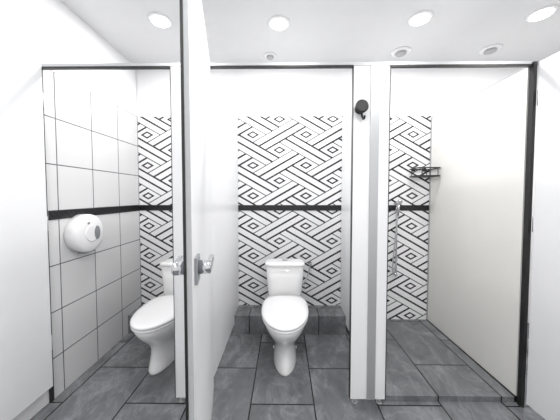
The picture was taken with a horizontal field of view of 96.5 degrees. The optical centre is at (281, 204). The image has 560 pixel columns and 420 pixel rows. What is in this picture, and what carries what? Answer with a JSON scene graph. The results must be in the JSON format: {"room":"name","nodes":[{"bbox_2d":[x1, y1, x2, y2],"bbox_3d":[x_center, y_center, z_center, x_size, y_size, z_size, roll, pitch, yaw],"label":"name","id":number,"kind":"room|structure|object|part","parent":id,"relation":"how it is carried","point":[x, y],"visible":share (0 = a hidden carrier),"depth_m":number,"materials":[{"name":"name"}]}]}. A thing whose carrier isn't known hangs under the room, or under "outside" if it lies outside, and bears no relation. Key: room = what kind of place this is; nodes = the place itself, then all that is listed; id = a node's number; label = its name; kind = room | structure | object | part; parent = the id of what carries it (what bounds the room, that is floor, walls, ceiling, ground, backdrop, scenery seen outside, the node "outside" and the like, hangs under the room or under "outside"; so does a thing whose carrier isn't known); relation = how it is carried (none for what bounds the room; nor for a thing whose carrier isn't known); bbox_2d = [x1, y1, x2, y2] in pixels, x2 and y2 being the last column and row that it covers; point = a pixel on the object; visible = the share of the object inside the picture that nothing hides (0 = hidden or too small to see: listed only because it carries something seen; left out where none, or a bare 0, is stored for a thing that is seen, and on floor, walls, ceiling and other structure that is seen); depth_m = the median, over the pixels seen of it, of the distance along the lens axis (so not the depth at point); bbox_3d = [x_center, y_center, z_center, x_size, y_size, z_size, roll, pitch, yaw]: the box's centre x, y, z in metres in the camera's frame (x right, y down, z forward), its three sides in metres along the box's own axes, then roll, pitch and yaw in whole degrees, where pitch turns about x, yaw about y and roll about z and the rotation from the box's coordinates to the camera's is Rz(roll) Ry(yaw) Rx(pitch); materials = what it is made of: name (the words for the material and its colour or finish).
{"room":"public restroom","nodes":[
{"label":"public restroom","id":0,"kind":"room"},
{"bbox_2d":[0,0,136,419],"bbox_3d":[-1.537,-0.015,0.646,0.092,2.620,3.860,0,2,1],"label":"wall","id":1,"kind":"structure","parent":0,"point":[42,31],"depth_m":1.69,"materials":[{"name":"paint"}]},
{"bbox_2d":[64,214,103,253],"bbox_3d":[-1.421,0.207,1.824,0.098,0.279,0.276,0,2,1],"label":"dispenser","id":2,"kind":"object","parent":1,"relation":"attached to","point":[83,233],"visible":1,"depth_m":1.76,"materials":[{"name":"white plastic"}]},
{"bbox_2d":[43,70,141,398],"bbox_3d":[-1.472,0.180,2.079,0.008,2.120,1.010,0,2,1],"label":"wall tile","id":3,"kind":"structure","parent":1,"relation":"attached to","point":[91,142],"depth_m":1.91,"materials":[{"name":"white tile"}]},
{"bbox_2d":[48,205,139,219],"bbox_3d":[-1.465,0.048,2.080,0.006,0.055,0.998,0,2,1],"label":"trim","id":4,"kind":"structure","parent":1,"relation":"attached to","point":[60,214],"depth_m":1.92,"materials":[{"name":"black tile"}]},
{"bbox_2d":[172,261,183,275],"bbox_3d":[-0.308,0.191,0.757,0.038,0.042,0.042,0,2,-12],"label":"door knob","id":5,"kind":"object","parent":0,"point":[177,266],"depth_m":0.74,"materials":[{"name":"silver metal"}]},
{"bbox_2d":[198,259,210,273],"bbox_3d":[-0.236,0.191,0.772,0.038,0.042,0.042,0,2,-12],"label":"boss","id":6,"kind":"object","parent":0,"point":[204,266],"depth_m":0.75,"materials":[{"name":"silver metal"}]},
{"bbox_2d":[30,323,544,419],"bbox_3d":[0.612,1.345,0.676,4.390,0.100,4.060,0,2,1],"label":"floor","id":7,"kind":"structure","parent":0,"point":[248,385],"depth_m":1.65,"materials":[{"name":"tile"}]},
{"bbox_2d":[130,258,174,374],"bbox_3d":[-0.944,0.883,2.085,0.372,0.715,0.806,0,2,1],"label":"toilet","id":8,"kind":"object","parent":7,"relation":"on","point":[152,323],"visible":0.48,"depth_m":1.87,"materials":[{"name":"ceramic"}]},
{"bbox_3d":[-0.945,0.852,1.967,0.368,0.019,0.565,0,2,1],"label":"seat","id":9,"kind":"part","parent":8,"relation":"part of","materials":[{"name":"white plastic"}]},
{"bbox_3d":[-0.945,0.823,1.966,0.372,0.032,0.571,0,2,1],"label":"seat lid","id":10,"kind":"part","parent":8,"relation":"part of","materials":[{"name":"white plastic"}]},
{"bbox_3d":[-0.944,1.052,2.023,0.356,0.382,0.638,0,2,1],"label":"bowl","id":11,"kind":"part","parent":8,"relation":"part of","materials":[{"name":"ceramic"}]},
{"bbox_3d":[-0.941,0.540,2.368,0.370,0.035,0.202,0,2,1],"label":"tank lid","id":12,"kind":"part","parent":8,"relation":"part of","materials":[{"name":"ceramic"}]},
{"bbox_3d":[-0.941,0.700,2.374,0.350,0.286,0.184,0,2,1],"label":"tank","id":13,"kind":"part","parent":8,"relation":"part of","materials":[{"name":"ceramic"}]},
{"bbox_2d":[261,258,308,375],"bbox_3d":[0.029,0.883,2.075,0.372,0.715,0.806,0,2,1],"label":"toilet","id":14,"kind":"object","parent":7,"relation":"on","point":[285,312],"visible":1,"depth_m":1.96,"materials":[{"name":"ceramic"}]},
{"bbox_3d":[0.033,0.540,2.357,0.370,0.035,0.202,0,2,1],"label":"tank lid","id":15,"kind":"part","parent":14,"relation":"part of","materials":[{"name":"ceramic"}]},
{"bbox_3d":[0.033,0.701,2.363,0.350,0.286,0.184,0,2,1],"label":"tank","id":16,"kind":"part","parent":14,"relation":"part of","materials":[{"name":"ceramic"}]},
{"bbox_3d":[0.028,0.852,1.956,0.368,0.019,0.565,0,2,1],"label":"seat","id":17,"kind":"part","parent":14,"relation":"part of","materials":[{"name":"white plastic"}]},
{"bbox_3d":[0.028,0.824,1.955,0.372,0.032,0.571,0,2,1],"label":"seat lid","id":18,"kind":"part","parent":14,"relation":"part of","materials":[{"name":"white plastic"}]},
{"bbox_3d":[0.029,1.052,2.013,0.356,0.382,0.638,0,2,1],"label":"bowl","id":19,"kind":"part","parent":14,"relation":"part of","materials":[{"name":"ceramic"}]},
{"bbox_2d":[302,261,311,285],"bbox_3d":[0.258,0.692,2.498,0.069,0.218,0.206,1,3,31],"label":"water valve","id":20,"kind":"object","parent":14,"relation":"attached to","point":[309,262],"visible":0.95,"depth_m":2.51,"materials":[{"name":"silver metal"}]},
{"bbox_2d":[40,61,537,407],"bbox_3d":[0.017,0.202,1.553,2.994,2.118,0.048,0,2,1],"label":"frame","id":21,"kind":"object","parent":7,"relation":"on","point":[371,81],"visible":0.77,"depth_m":1.53,"materials":[{"name":"metal"}]},
{"bbox_2d":[0,43,52,419],"bbox_3d":[-1.452,0.167,1.137,0.020,1.980,0.800,0,2,1],"label":"leaf","id":22,"kind":"object","parent":21,"relation":"attached to","point":[26,372],"visible":1,"depth_m":1.39,"materials":[{"name":"white laminate"}]},
{"bbox_3d":[-1.473,0.205,1.565,0.014,2.110,0.020,0,2,1],"label":"post","id":23,"kind":"part","parent":21,"relation":"part of","materials":[{"name":"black metal"}]},
{"bbox_3d":[-0.557,0.194,1.562,0.228,2.063,0.025,0,2,1],"label":"pilaster panel","id":24,"kind":"part","parent":21,"relation":"part of","materials":[{"name":"white laminate"}]},
{"bbox_2d":[188,0,213,419],"bbox_3d":[-0.344,0.168,1.106,0.021,1.980,0.860,0,2,-12],"label":"leaf","id":25,"kind":"object","parent":21,"relation":"attached to","point":[199,60],"visible":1,"depth_m":0.94,"materials":[{"name":"white laminate"}]},
{"bbox_2d":[171,256,182,272],"bbox_3d":[-0.331,0.189,0.800,0.016,0.027,0.126,0,2,-12],"label":"lever","id":26,"kind":"object","parent":25,"relation":"attached to","point":[180,258],"visible":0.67,"depth_m":0.82,"materials":[{"name":"silver metal"}]},
{"bbox_2d":[183,0,193,419],"bbox_3d":[-0.255,0.184,0.683,0.021,1.980,0.005,0,2,-12],"label":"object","id":27,"kind":"object","parent":25,"relation":"attached to","point":[185,2],"visible":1,"depth_m":0.68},
{"bbox_2d":[179,0,188,419],"bbox_3d":[-0.261,0.184,0.678,0.008,1.980,0.003,0,2,-12],"label":"seal","id":28,"kind":"object","parent":27,"relation":"attached to","point":[180,1],"visible":1,"depth_m":0.67,"materials":[{"name":"black rubber"}]},
{"bbox_2d":[194,253,199,284],"bbox_3d":[-0.258,0.196,0.767,0.009,0.080,0.068,0,2,-12],"label":"lock plate","id":29,"kind":"object","parent":25,"relation":"attached to","point":[197,258],"visible":0.96,"depth_m":0.74,"materials":[{"name":"grey metal"}]},
{"bbox_2d":[208,254,213,270],"bbox_3d":[-0.233,0.188,0.821,0.016,0.027,0.126,0,2,-12],"label":"lever","id":30,"kind":"object","parent":25,"relation":"attached to","point":[211,256],"visible":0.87,"depth_m":0.82,"materials":[{"name":"silver metal"}]},
{"bbox_2d":[210,74,238,375],"bbox_3d":[-0.461,0.143,2.069,0.025,1.996,0.991,0,2,1],"label":"partition panel","id":31,"kind":"object","parent":21,"relation":"attached to","point":[224,122],"visible":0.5,"depth_m":1.97,"materials":[{"name":"white laminate"}]},
{"bbox_3d":[0.020,-0.847,1.516,2.988,0.020,0.030,0,2,1],"label":"header rail","id":32,"kind":"part","parent":21,"relation":"part of","materials":[{"name":"metal"}]},
{"bbox_2d":[340,106,351,329],"bbox_3d":[0.619,0.143,2.058,0.025,1.996,0.991,0,2,1],"label":"partition panel","id":33,"kind":"object","parent":21,"relation":"attached to","point":[346,120],"visible":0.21,"depth_m":2.34,"materials":[{"name":"white laminate"}]},
{"bbox_2d":[354,99,368,119],"bbox_3d":[0.471,-0.561,1.480,0.076,0.109,0.059,0,2,1],"label":"robe hook","id":34,"kind":"object","parent":21,"relation":"attached to","point":[362,105],"visible":1,"depth_m":1.45,"materials":[{"name":"black metal"}]},
{"bbox_3d":[0.471,-0.577,1.475,0.076,0.076,0.049,0,2,1],"label":"knob","id":35,"kind":"part","parent":34,"relation":"part of","materials":[{"name":"black metal"}]},
{"bbox_3d":[0.543,0.194,1.550,0.218,2.063,0.025,0,2,1],"label":"pilaster panel","id":36,"kind":"part","parent":21,"relation":"part of","materials":[{"name":"white laminate"}]},
{"bbox_3d":[1.500,0.206,1.528,0.019,2.110,0.030,0,2,1],"label":"post","id":37,"kind":"part","parent":21,"relation":"part of","materials":[{"name":"black metal"}]},
{"bbox_2d":[526,51,559,419],"bbox_3d":[1.518,0.208,1.088,0.021,2.060,0.820,0,2,0],"label":"leaf","id":38,"kind":"object","parent":21,"relation":"attached to","point":[543,376],"visible":1,"depth_m":1.42,"materials":[{"name":"white laminate"}]},
{"bbox_2d":[346,319,513,401],"bbox_3d":[1.062,1.223,2.099,0.858,0.035,0.995,0,2,1],"label":"shower floor","id":39,"kind":"structure","parent":7,"relation":"on","point":[422,364],"depth_m":1.82,"materials":[{"name":"tile"}]},
{"bbox_2d":[426,319,516,401],"bbox_3d":[1.510,1.220,2.093,0.034,0.042,0.996,0,2,1],"label":"channel","id":40,"kind":"object","parent":7,"relation":"on","point":[502,385],"visible":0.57,"depth_m":1.88,"materials":[{"name":"black metal"}]},
{"bbox_2d":[427,68,528,395],"bbox_3d":[1.512,0.173,2.052,0.025,2.056,0.996,0,2,1],"label":"panel","id":41,"kind":"object","parent":40,"relation":"on","point":[479,142],"visible":0.86,"depth_m":1.87,"materials":[{"name":"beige laminate"}]},
{"bbox_2d":[431,68,525,117],"bbox_3d":[1.512,-0.857,2.013,0.029,0.007,0.996,0,2,1],"label":"channel","id":42,"kind":"object","parent":41,"relation":"on","point":[523,68],"visible":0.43,"depth_m":1.85,"materials":[{"name":"metal"}]},
{"bbox_2d":[60,0,559,64],"bbox_3d":[0.612,-1.373,0.571,4.390,0.100,4.060,0,2,1],"label":"ceiling","id":43,"kind":"structure","parent":0,"point":[237,31],"depth_m":1.97,"materials":[{"name":"paint"}]},
{"bbox_2d":[148,12,172,28],"bbox_3d":[-0.900,-1.366,1.859,0.168,0.012,0.168,0,2,1],"label":"recessed light","id":44,"kind":"object","parent":43,"relation":"in","point":[157,19],"visible":1,"depth_m":1.84,"materials":[{"name":"white plastic"}]},
{"bbox_2d":[264,52,276,59],"bbox_3d":[-0.105,-1.377,2.330,0.120,0.026,0.120,0,2,1],"label":"ceiling vent","id":45,"kind":"object","parent":43,"relation":"attached to","point":[269,55],"depth_m":2.31,"materials":[{"name":"white plastic"}]},
{"bbox_2d":[268,15,289,30],"bbox_3d":[-0.020,-1.367,1.889,0.168,0.012,0.168,0,2,1],"label":"recessed light","id":46,"kind":"object","parent":43,"relation":"in","point":[278,22],"visible":1,"depth_m":1.87,"materials":[{"name":"white plastic"}]},
{"bbox_2d":[391,46,411,57],"bbox_3d":[1.084,-1.375,2.268,0.170,0.026,0.170,0,2,1],"label":"ceiling vent","id":47,"kind":"object","parent":43,"relation":"attached to","point":[399,52],"depth_m":2.24,"materials":[{"name":"white plastic"}]},
{"bbox_2d":[407,10,432,26],"bbox_3d":[1.020,-1.365,1.838,0.168,0.012,0.168,0,2,1],"label":"recessed light","id":48,"kind":"object","parent":43,"relation":"in","point":[420,18],"visible":1,"depth_m":1.82,"materials":[{"name":"white plastic"}]},
{"bbox_2d":[478,44,502,54],"bbox_3d":[1.864,-1.374,2.230,0.170,0.026,0.170,0,2,1],"label":"ceiling vent","id":49,"kind":"object","parent":43,"relation":"attached to","point":[490,49],"depth_m":2.20,"materials":[{"name":"white plastic"}]},
{"bbox_2d":[525,5,558,21],"bbox_3d":[1.859,-1.363,1.790,0.168,0.012,0.168,0,2,1],"label":"recessed light","id":50,"kind":"object","parent":43,"relation":"in","point":[544,12],"visible":1,"depth_m":1.77,"materials":[{"name":"white plastic"}]},
{"bbox_2d":[136,65,538,322],"bbox_3d":[0.632,-0.090,2.602,4.390,2.620,0.100,0,2,1],"label":"wall","id":51,"kind":"structure","parent":0,"point":[283,160],"depth_m":2.55,"materials":[{"name":"white tile"}]},
{"bbox_2d":[128,305,345,334],"bbox_3d":[-0.427,1.136,2.493,2.074,0.178,0.233,0,2,1],"label":"ledge","id":52,"kind":"object","parent":51,"relation":"attached to","point":[322,319],"depth_m":2.38,"materials":[{"name":"tile"}]},
{"bbox_2d":[140,205,428,210],"bbox_3d":[0.020,0.029,2.560,2.967,0.055,0.006,0,2,1],"label":"trim","id":53,"kind":"structure","parent":51,"relation":"attached to","point":[142,207],"depth_m":2.56,"materials":[{"name":"black tile"}]},
{"bbox_2d":[392,200,402,276],"bbox_3d":[1.143,0.335,2.496,0.075,0.779,0.119,0,2,1],"label":"shower rail","id":54,"kind":"object","parent":51,"relation":"attached to","point":[397,203],"visible":1,"depth_m":2.49,"materials":[{"name":"silver metal"}]},
{"bbox_3d":[1.156,0.344,2.513,0.016,0.760,0.015,0,2,1],"label":"rail","id":55,"kind":"part","parent":54,"relation":"part of","materials":[{"name":"silver metal"}]},
{"bbox_2d":[409,167,440,177],"bbox_3d":[1.390,-0.322,2.432,0.220,0.099,0.205,0,2,1],"label":"shower shelf","id":56,"kind":"object","parent":51,"relation":"attached to","point":[423,168],"visible":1,"depth_m":2.41,"materials":[{"name":"black metal"}]},
{"bbox_2d":[426,118,431,318],"bbox_3d":[1.502,0.152,2.539,0.006,2.051,0.013,0,2,1],"label":"channel","id":57,"kind":"object","parent":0,"point":[431,118],"depth_m":2.53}
]}

